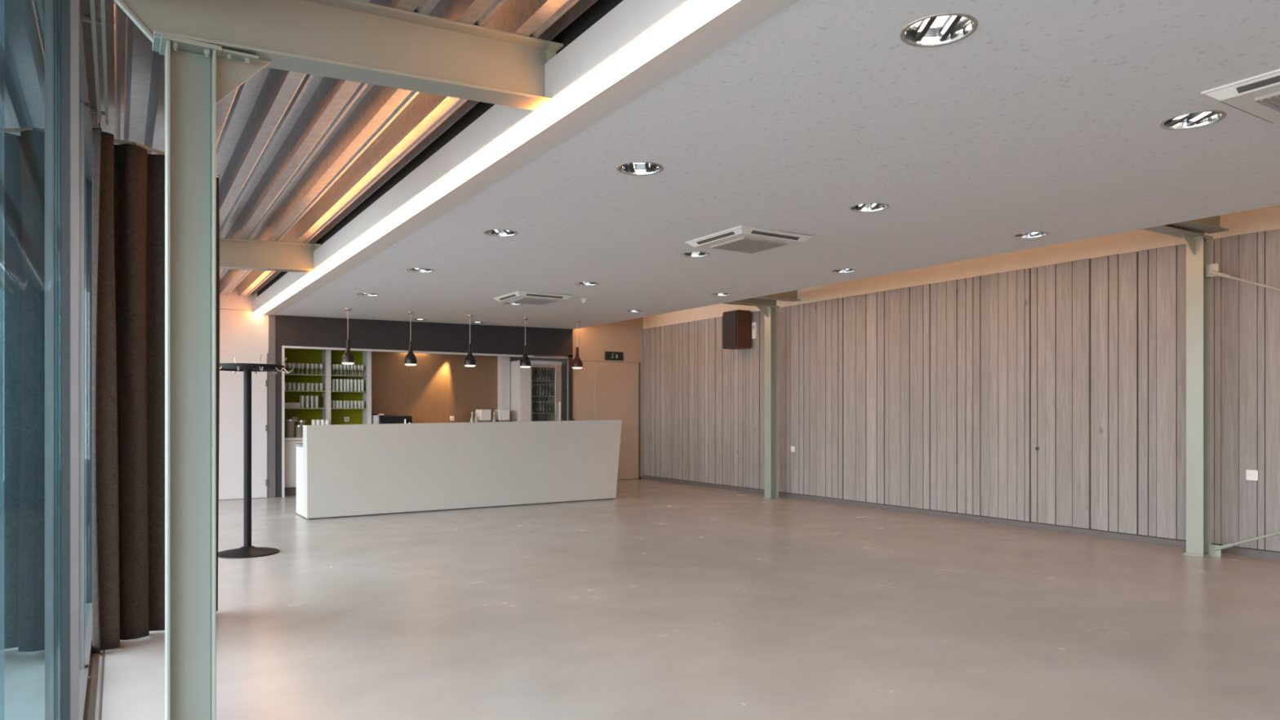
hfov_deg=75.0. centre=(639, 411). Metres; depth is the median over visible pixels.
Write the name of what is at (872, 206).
recessed light
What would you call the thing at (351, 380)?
drinking glass
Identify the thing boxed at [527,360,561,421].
fridge
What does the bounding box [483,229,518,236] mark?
recessed light
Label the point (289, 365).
wine glass
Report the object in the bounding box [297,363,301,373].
wine glass
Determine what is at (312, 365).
wine glass
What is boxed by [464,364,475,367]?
diffuser
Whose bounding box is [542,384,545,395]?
bottle
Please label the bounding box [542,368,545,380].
bottle
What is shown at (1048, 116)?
ceiling
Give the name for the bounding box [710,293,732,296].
recessed light
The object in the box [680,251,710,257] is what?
recessed light
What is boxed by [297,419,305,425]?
canister
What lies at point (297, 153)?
deck
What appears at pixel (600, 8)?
dark gap
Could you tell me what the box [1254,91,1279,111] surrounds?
grille
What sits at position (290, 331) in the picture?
wall
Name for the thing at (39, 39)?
window
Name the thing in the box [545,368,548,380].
bottle
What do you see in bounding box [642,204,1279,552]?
wall
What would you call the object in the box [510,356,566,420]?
door frame
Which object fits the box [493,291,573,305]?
air conditioning unit
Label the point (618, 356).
exit sign
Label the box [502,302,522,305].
recessed light
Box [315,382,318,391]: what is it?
drinking glass
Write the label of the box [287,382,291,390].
drinking glass
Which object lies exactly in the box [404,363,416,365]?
diffuser
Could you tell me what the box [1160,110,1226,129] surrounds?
recessed light
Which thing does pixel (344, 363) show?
diffuser
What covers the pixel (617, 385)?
door
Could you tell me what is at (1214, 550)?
rod
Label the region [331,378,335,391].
drinking glass
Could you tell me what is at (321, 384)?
drinking glass
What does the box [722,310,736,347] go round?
grille
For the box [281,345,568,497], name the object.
frame
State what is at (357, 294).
recessed light
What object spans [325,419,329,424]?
mug
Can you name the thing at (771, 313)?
steel column
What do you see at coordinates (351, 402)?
drinking glass
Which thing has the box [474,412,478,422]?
bottle
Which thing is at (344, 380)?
drinking glass
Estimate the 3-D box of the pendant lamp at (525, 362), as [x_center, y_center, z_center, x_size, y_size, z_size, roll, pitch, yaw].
[-1.987,-1.193,14.449,0.194,0.862,0.194,0,0,-32]
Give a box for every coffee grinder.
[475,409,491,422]
[494,409,509,422]
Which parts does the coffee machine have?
frame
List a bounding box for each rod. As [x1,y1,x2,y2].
[1205,262,1279,291]
[1208,531,1279,557]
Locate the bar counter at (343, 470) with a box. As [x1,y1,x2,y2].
[295,419,622,519]
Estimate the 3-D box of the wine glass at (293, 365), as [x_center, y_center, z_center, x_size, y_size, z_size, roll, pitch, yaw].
[-5.952,-0.745,14.324,0.068,0.190,0.065,0,0,-32]
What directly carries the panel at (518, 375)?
on the floor
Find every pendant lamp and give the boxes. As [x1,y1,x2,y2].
[341,308,354,364]
[404,311,417,365]
[464,315,475,367]
[520,318,530,368]
[572,320,582,368]
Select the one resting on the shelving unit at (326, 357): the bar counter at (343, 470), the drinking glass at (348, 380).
the drinking glass at (348, 380)
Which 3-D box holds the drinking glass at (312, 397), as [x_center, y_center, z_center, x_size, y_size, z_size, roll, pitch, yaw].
[-5.689,-0.175,14.472,0.060,0.210,0.057,0,0,-32]
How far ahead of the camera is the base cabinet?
13.93 m
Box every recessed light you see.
[355,293,379,296]
[405,267,434,272]
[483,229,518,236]
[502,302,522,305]
[574,281,598,285]
[616,161,663,175]
[623,310,642,312]
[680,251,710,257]
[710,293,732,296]
[830,268,857,273]
[848,202,888,212]
[899,13,977,47]
[1013,231,1048,239]
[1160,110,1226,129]
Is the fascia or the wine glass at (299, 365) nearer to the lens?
the fascia
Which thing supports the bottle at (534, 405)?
on the fridge
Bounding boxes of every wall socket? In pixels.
[344,417,349,421]
[791,445,795,452]
[1245,469,1257,480]
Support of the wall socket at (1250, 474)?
attached to the wall at (936, 388)
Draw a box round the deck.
[94,0,597,296]
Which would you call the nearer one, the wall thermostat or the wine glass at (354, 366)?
the wall thermostat
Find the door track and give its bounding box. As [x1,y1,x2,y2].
[84,649,104,719]
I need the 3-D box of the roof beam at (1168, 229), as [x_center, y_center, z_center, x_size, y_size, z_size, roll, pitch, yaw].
[4.766,-1.812,7.729,1.885,0.225,0.160,0,0,-32]
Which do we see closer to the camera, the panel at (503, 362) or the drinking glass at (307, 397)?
the drinking glass at (307, 397)
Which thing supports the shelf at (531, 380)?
attached to the fridge
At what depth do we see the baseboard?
10.34 m
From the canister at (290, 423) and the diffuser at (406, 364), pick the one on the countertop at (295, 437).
the canister at (290, 423)
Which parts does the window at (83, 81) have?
pane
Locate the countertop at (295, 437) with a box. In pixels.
[284,436,302,439]
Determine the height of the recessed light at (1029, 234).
0.139 m
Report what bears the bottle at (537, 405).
on the fridge
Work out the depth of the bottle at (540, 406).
16.42 m
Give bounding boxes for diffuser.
[342,362,354,364]
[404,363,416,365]
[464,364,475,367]
[520,365,530,368]
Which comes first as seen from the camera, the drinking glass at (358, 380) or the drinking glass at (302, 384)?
the drinking glass at (302, 384)
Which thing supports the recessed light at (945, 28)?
in the ceiling
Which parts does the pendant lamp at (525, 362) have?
lamp shade, cord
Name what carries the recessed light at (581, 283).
in the ceiling
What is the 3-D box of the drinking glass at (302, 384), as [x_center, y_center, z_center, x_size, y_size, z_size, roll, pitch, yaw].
[-5.822,-0.435,14.402,0.064,0.130,0.061,0,0,-32]
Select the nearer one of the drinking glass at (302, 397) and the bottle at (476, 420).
the drinking glass at (302, 397)
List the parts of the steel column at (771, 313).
plate, cap plate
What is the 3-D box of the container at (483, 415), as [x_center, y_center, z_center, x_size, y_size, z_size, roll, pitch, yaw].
[-2.977,0.192,15.924,0.220,0.480,0.350,0,0,-32]
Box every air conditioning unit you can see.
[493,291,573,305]
[685,225,813,254]
[1200,68,1279,125]
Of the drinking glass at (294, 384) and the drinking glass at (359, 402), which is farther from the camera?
the drinking glass at (359, 402)
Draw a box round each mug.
[311,419,315,425]
[315,419,319,425]
[320,419,324,425]
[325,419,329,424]
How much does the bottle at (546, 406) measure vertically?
0.230 m
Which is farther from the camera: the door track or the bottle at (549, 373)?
the bottle at (549, 373)
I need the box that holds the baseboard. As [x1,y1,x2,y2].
[642,475,1279,559]
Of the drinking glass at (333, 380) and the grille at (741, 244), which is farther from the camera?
the drinking glass at (333, 380)
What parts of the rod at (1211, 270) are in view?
rod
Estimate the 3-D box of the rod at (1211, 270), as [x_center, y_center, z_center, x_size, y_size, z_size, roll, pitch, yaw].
[7.109,-0.093,5.548,0.040,2.674,6.045,0,0,-32]
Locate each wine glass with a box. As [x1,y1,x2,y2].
[287,362,291,373]
[291,363,295,373]
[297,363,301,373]
[305,363,309,374]
[310,363,314,374]
[319,364,323,374]
[335,364,339,374]
[342,364,346,375]
[346,364,350,375]
[350,364,354,375]
[353,364,357,375]
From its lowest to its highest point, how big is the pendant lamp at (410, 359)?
0.862 m
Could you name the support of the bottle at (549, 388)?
on the fridge
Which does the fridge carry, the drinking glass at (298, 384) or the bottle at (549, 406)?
the bottle at (549, 406)
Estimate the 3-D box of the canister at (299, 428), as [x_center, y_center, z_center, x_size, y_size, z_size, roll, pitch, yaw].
[-5.749,0.322,14.075,0.125,0.220,0.123,0,0,-32]
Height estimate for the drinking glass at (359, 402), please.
0.130 m
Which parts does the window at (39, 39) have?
curtain rail, rail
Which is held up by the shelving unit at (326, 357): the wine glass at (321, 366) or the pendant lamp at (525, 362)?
the wine glass at (321, 366)
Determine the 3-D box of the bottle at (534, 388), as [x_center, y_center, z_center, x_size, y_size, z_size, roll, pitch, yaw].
[-2.075,-0.435,16.364,0.056,0.230,0.056,0,0,-32]
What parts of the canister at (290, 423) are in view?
lid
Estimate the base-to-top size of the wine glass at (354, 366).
0.190 m
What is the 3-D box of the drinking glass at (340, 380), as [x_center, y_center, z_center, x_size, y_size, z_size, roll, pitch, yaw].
[-5.274,-0.475,14.729,0.060,0.210,0.057,0,0,-32]
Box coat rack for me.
[217,353,293,558]
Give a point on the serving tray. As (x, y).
(287, 405)
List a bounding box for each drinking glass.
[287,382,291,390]
[292,382,296,390]
[297,382,300,390]
[301,382,305,390]
[301,395,304,408]
[304,395,306,408]
[306,382,310,390]
[306,395,309,408]
[310,382,314,391]
[310,395,314,408]
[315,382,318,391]
[315,395,318,408]
[319,383,323,391]
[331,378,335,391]
[332,400,335,408]
[335,378,339,391]
[335,400,339,408]
[339,378,342,391]
[339,400,342,408]
[342,400,346,408]
[343,379,346,391]
[346,379,350,391]
[346,400,350,408]
[350,379,353,391]
[350,400,353,408]
[354,379,357,391]
[354,400,357,408]
[357,379,360,391]
[357,400,361,408]
[360,379,364,391]
[360,400,364,408]
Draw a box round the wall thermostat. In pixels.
[751,322,756,338]
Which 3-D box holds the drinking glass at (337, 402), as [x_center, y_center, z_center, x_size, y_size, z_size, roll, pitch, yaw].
[-5.330,-0.135,14.701,0.064,0.130,0.061,0,0,-32]
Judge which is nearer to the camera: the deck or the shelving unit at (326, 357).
the deck
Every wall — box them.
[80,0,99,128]
[218,286,643,500]
[371,351,497,423]
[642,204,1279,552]
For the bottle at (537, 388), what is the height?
0.230 m
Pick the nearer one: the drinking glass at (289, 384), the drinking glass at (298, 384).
the drinking glass at (289, 384)
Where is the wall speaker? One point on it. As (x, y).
(735, 323)
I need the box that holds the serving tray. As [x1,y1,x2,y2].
[284,402,300,408]
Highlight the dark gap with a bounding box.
[257,0,623,297]
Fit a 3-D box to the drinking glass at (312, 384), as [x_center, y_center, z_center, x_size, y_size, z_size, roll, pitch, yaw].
[-5.692,-0.435,14.483,0.064,0.130,0.061,0,0,-32]
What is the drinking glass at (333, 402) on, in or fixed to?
on the shelving unit at (326, 357)
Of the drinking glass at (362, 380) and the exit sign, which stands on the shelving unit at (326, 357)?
the drinking glass at (362, 380)
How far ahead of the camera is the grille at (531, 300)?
11.51 m
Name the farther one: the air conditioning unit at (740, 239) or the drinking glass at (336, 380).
the drinking glass at (336, 380)
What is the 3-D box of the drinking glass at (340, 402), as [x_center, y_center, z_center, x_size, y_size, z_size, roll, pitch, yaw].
[-5.278,-0.135,14.724,0.064,0.130,0.061,0,0,-32]
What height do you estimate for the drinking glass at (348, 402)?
0.130 m
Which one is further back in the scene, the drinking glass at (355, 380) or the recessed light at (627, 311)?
the drinking glass at (355, 380)
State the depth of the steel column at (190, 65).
3.41 m
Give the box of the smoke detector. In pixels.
[580,297,587,302]
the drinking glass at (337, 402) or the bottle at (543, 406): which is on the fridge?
the bottle at (543, 406)
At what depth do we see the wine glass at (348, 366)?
14.77 m
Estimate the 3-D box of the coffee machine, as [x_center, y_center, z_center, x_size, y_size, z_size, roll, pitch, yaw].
[-4.476,0.232,15.062,0.635,0.400,0.520,0,0,-32]
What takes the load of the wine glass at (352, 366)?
on the shelving unit at (326, 357)
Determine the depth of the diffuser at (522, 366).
14.39 m
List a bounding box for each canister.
[285,418,295,437]
[295,424,302,437]
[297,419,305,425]
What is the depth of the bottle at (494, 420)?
15.95 m
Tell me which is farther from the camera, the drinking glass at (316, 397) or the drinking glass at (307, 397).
the drinking glass at (316, 397)
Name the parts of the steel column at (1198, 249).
plate, cap plate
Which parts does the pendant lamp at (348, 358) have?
lamp shade, cord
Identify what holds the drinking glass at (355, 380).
on the shelving unit at (326, 357)
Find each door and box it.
[218,315,275,499]
[594,361,640,479]
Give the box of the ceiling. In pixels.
[262,0,1279,328]
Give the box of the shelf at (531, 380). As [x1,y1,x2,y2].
[531,380,555,382]
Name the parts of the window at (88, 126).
pane, curtain rail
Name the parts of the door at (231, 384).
post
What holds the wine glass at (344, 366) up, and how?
on the shelving unit at (326, 357)
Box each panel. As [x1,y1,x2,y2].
[497,355,510,421]
[510,360,527,421]
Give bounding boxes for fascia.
[253,0,689,312]
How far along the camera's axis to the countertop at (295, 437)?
13.92 m
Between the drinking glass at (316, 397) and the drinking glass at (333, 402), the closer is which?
the drinking glass at (316, 397)
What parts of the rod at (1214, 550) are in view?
rod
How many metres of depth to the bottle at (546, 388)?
16.49 m
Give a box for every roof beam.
[113,0,1229,233]
[219,237,800,301]
[721,297,779,306]
[1142,224,1213,238]
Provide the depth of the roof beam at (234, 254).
9.07 m
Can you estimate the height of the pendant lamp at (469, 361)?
0.862 m
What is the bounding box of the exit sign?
[604,351,622,360]
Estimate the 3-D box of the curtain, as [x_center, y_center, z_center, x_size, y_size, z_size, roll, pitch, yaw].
[-3.062,-0.122,5.299,0.205,3.015,1.048,0,0,15]
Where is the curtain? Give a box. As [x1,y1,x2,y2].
[92,128,219,653]
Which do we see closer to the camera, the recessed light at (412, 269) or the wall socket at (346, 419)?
the recessed light at (412, 269)
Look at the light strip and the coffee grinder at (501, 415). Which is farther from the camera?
the coffee grinder at (501, 415)
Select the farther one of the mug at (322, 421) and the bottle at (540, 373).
the bottle at (540, 373)
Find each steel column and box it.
[159,33,222,719]
[756,306,780,498]
[1182,235,1213,556]
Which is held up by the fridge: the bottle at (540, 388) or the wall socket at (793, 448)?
the bottle at (540, 388)
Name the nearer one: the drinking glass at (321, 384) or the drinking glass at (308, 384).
the drinking glass at (308, 384)
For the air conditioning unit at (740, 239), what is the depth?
7.51 m
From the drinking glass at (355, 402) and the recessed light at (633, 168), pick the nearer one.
the recessed light at (633, 168)
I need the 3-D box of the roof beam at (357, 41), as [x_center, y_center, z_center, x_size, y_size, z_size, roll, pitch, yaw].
[1.724,-1.663,5.658,9.230,0.774,0.170,0,0,-32]
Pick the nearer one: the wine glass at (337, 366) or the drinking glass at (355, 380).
the wine glass at (337, 366)
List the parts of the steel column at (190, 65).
cap plate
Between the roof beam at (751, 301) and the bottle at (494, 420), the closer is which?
the roof beam at (751, 301)
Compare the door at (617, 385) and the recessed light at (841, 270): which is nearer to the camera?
the recessed light at (841, 270)
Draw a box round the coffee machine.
[371,413,412,423]
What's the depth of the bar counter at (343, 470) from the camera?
11.89 m
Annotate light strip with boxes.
[253,0,740,315]
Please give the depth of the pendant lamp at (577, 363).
14.93 m
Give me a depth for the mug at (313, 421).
14.19 m
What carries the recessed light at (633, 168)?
in the ceiling
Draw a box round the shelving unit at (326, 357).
[284,348,371,436]
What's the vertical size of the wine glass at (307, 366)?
0.190 m
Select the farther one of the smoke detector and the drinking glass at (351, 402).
the drinking glass at (351, 402)
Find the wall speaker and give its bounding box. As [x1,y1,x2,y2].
[722,309,750,349]
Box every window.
[0,0,108,719]
[79,0,88,719]
[84,91,220,675]
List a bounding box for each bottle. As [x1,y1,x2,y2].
[470,412,474,422]
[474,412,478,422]
[492,412,496,422]
[533,368,535,380]
[533,383,535,395]
[533,401,535,413]
[536,368,538,380]
[536,383,538,395]
[536,401,538,413]
[538,368,542,380]
[538,384,542,395]
[538,401,542,413]
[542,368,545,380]
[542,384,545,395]
[542,401,545,413]
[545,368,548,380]
[545,384,548,395]
[545,401,548,413]
[548,368,551,380]
[548,384,551,395]
[548,401,551,413]
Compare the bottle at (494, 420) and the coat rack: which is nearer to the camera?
the coat rack
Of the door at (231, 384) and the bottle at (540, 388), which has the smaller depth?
the door at (231, 384)
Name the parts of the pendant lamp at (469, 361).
cord, lamp shade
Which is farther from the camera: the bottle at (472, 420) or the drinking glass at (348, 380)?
the bottle at (472, 420)
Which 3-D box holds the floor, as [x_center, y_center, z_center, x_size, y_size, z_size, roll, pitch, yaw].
[1.286,1.460,6.706,9.900,0.120,22.400,0,0,-32]
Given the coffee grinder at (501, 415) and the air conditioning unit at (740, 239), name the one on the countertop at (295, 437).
the coffee grinder at (501, 415)
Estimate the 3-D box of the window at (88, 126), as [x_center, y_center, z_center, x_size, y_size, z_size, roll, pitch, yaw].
[-3.078,-0.210,5.370,0.864,3.220,1.770,0,0,-32]
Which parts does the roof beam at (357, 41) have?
splice plate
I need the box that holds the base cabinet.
[284,440,302,495]
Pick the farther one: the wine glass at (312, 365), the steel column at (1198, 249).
the wine glass at (312, 365)
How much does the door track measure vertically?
0.006 m
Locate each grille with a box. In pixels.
[509,297,557,304]
[710,236,786,253]
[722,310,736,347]
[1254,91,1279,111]
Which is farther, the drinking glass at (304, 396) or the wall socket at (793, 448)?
the drinking glass at (304, 396)
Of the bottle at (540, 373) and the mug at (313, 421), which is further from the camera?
the bottle at (540, 373)
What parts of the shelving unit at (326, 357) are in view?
shelf, shelf, shelf, shelf, shelf, shelf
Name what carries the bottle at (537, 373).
on the fridge
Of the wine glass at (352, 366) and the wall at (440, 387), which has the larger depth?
the wall at (440, 387)
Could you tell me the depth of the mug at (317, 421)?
14.23 m
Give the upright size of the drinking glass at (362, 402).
0.130 m
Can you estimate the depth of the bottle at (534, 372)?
16.34 m
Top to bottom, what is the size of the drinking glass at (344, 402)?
0.130 m
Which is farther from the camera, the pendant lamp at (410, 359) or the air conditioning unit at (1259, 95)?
the pendant lamp at (410, 359)
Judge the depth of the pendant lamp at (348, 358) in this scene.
12.83 m
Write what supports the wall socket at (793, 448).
attached to the wall at (936, 388)
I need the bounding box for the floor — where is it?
[84,479,1279,719]

